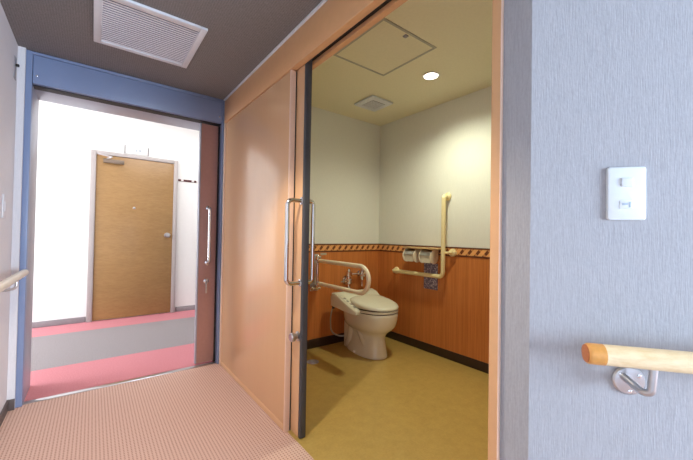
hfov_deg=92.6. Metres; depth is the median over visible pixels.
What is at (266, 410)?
trim
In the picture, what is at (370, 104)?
grille
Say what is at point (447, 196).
grab rail
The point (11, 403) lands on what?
baseboard
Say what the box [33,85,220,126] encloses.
trim
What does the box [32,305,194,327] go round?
baseboard
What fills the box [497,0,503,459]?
trim
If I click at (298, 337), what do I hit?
door
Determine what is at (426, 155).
wall
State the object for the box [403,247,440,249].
shelf
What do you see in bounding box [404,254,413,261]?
toilet roll
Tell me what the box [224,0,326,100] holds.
trim
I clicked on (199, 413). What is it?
floor
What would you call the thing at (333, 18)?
trim
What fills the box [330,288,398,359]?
toilet
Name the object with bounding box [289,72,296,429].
door frame
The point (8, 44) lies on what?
wall
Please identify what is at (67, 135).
wall
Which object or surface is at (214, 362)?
threshold
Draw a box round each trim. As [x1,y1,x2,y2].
[15,50,224,407]
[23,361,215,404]
[24,87,199,399]
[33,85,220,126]
[212,126,219,361]
[219,123,225,364]
[220,361,282,430]
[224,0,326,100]
[224,0,385,122]
[283,70,295,432]
[312,0,391,61]
[312,0,407,69]
[488,0,500,459]
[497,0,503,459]
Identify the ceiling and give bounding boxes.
[0,0,321,99]
[312,0,492,125]
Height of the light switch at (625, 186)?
0.118 m
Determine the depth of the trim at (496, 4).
0.84 m
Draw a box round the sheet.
[424,263,437,289]
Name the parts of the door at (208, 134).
handle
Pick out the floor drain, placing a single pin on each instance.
(312, 361)
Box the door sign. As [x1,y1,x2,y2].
[124,145,148,155]
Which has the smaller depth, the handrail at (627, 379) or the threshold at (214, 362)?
the handrail at (627, 379)
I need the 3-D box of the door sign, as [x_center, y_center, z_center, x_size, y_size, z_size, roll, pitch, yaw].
[-2.576,-0.975,4.068,0.254,0.099,0.012,2,-1,-37]
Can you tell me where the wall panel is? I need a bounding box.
[221,72,289,423]
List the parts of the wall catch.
plate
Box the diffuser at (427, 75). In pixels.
[424,73,437,78]
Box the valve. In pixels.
[340,268,365,287]
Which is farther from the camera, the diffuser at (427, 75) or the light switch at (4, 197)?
the diffuser at (427, 75)
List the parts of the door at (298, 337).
handle, lock knob, handle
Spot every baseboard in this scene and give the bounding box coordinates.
[0,401,7,426]
[7,399,14,410]
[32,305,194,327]
[307,333,343,349]
[386,331,488,373]
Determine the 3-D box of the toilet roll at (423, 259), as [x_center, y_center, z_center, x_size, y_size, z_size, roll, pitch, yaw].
[0.727,0.237,2.924,0.102,0.102,0.110,2,-1,-37]
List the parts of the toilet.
control arm, bowl, lid, seat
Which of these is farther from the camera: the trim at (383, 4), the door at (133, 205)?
the door at (133, 205)
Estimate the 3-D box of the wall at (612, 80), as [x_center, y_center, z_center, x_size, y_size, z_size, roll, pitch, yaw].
[1.197,0.015,0.635,1.550,2.109,0.100,1,-1,15]
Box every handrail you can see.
[0,269,28,292]
[581,343,692,396]
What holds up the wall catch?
attached to the wall at (8, 44)
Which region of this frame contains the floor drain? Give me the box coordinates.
[307,359,318,363]
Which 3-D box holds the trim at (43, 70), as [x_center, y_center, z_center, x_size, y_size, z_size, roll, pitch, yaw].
[-1.474,-0.003,2.319,1.154,2.106,0.065,2,-1,-37]
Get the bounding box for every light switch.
[2,194,6,217]
[606,166,645,219]
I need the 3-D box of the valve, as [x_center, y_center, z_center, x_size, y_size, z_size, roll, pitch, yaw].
[0.058,0.548,3.239,0.326,0.347,0.113,2,-1,-37]
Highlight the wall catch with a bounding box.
[13,55,19,80]
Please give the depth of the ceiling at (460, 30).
2.36 m
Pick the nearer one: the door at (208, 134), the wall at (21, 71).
the wall at (21, 71)
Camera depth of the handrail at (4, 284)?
1.57 m
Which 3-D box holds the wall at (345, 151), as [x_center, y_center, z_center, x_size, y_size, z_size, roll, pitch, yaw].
[-0.239,-0.024,3.135,1.570,2.215,0.090,2,-1,-37]
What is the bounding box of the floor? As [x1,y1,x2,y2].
[0,310,488,459]
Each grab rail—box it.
[310,254,370,294]
[392,193,456,278]
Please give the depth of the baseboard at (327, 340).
3.10 m
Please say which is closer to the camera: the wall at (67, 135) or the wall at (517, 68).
the wall at (517, 68)
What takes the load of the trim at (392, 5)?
attached to the wall
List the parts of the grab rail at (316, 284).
wall plate, hinge post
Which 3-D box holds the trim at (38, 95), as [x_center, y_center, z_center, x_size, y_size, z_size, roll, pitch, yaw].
[-1.558,0.072,2.459,1.162,1.958,0.260,2,-1,-37]
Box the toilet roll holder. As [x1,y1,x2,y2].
[402,247,440,263]
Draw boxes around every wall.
[0,3,17,412]
[7,46,26,408]
[32,100,198,321]
[219,107,224,341]
[307,106,379,339]
[378,86,491,363]
[500,0,531,459]
[528,0,692,459]
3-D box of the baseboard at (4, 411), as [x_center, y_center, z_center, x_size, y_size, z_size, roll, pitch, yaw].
[-0.090,1.000,-0.523,0.008,0.062,6.082,2,-1,-37]
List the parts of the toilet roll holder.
arm, arm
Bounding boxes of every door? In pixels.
[86,149,177,322]
[194,123,217,363]
[284,59,314,438]
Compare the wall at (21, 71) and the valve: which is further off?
the valve
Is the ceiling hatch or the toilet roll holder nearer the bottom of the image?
the toilet roll holder
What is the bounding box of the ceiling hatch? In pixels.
[334,18,436,75]
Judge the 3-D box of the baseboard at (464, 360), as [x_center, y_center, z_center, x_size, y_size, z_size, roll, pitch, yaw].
[0.981,1.059,2.659,0.013,0.075,2.154,2,-1,-37]
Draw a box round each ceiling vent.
[94,0,207,67]
[354,95,392,111]
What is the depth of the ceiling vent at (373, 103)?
2.90 m
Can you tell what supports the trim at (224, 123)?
attached to the wall at (224, 107)
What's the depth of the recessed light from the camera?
2.41 m
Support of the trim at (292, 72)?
attached to the wall panel
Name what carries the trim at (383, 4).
attached to the wall
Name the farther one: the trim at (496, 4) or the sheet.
the sheet
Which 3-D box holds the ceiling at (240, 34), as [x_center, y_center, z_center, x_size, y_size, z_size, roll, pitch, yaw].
[1.449,-1.082,0.640,3.970,0.107,6.250,2,-1,-37]
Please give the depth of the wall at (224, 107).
2.72 m
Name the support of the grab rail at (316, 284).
attached to the wall at (345, 151)
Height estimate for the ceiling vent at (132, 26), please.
0.014 m
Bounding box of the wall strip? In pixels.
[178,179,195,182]
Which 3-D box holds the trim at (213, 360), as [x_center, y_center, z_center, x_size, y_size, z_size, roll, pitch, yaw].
[-1.059,0.110,2.693,0.010,1.906,0.035,2,-1,-37]
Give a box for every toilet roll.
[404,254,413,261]
[420,255,430,262]
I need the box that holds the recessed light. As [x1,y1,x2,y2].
[422,71,439,79]
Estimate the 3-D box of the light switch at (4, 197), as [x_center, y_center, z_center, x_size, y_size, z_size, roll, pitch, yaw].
[-1.769,-0.124,1.713,0.009,0.120,0.070,2,-1,-37]
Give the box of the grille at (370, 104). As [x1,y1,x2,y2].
[362,100,384,108]
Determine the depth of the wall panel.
2.07 m
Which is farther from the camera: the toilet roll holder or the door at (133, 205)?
the door at (133, 205)

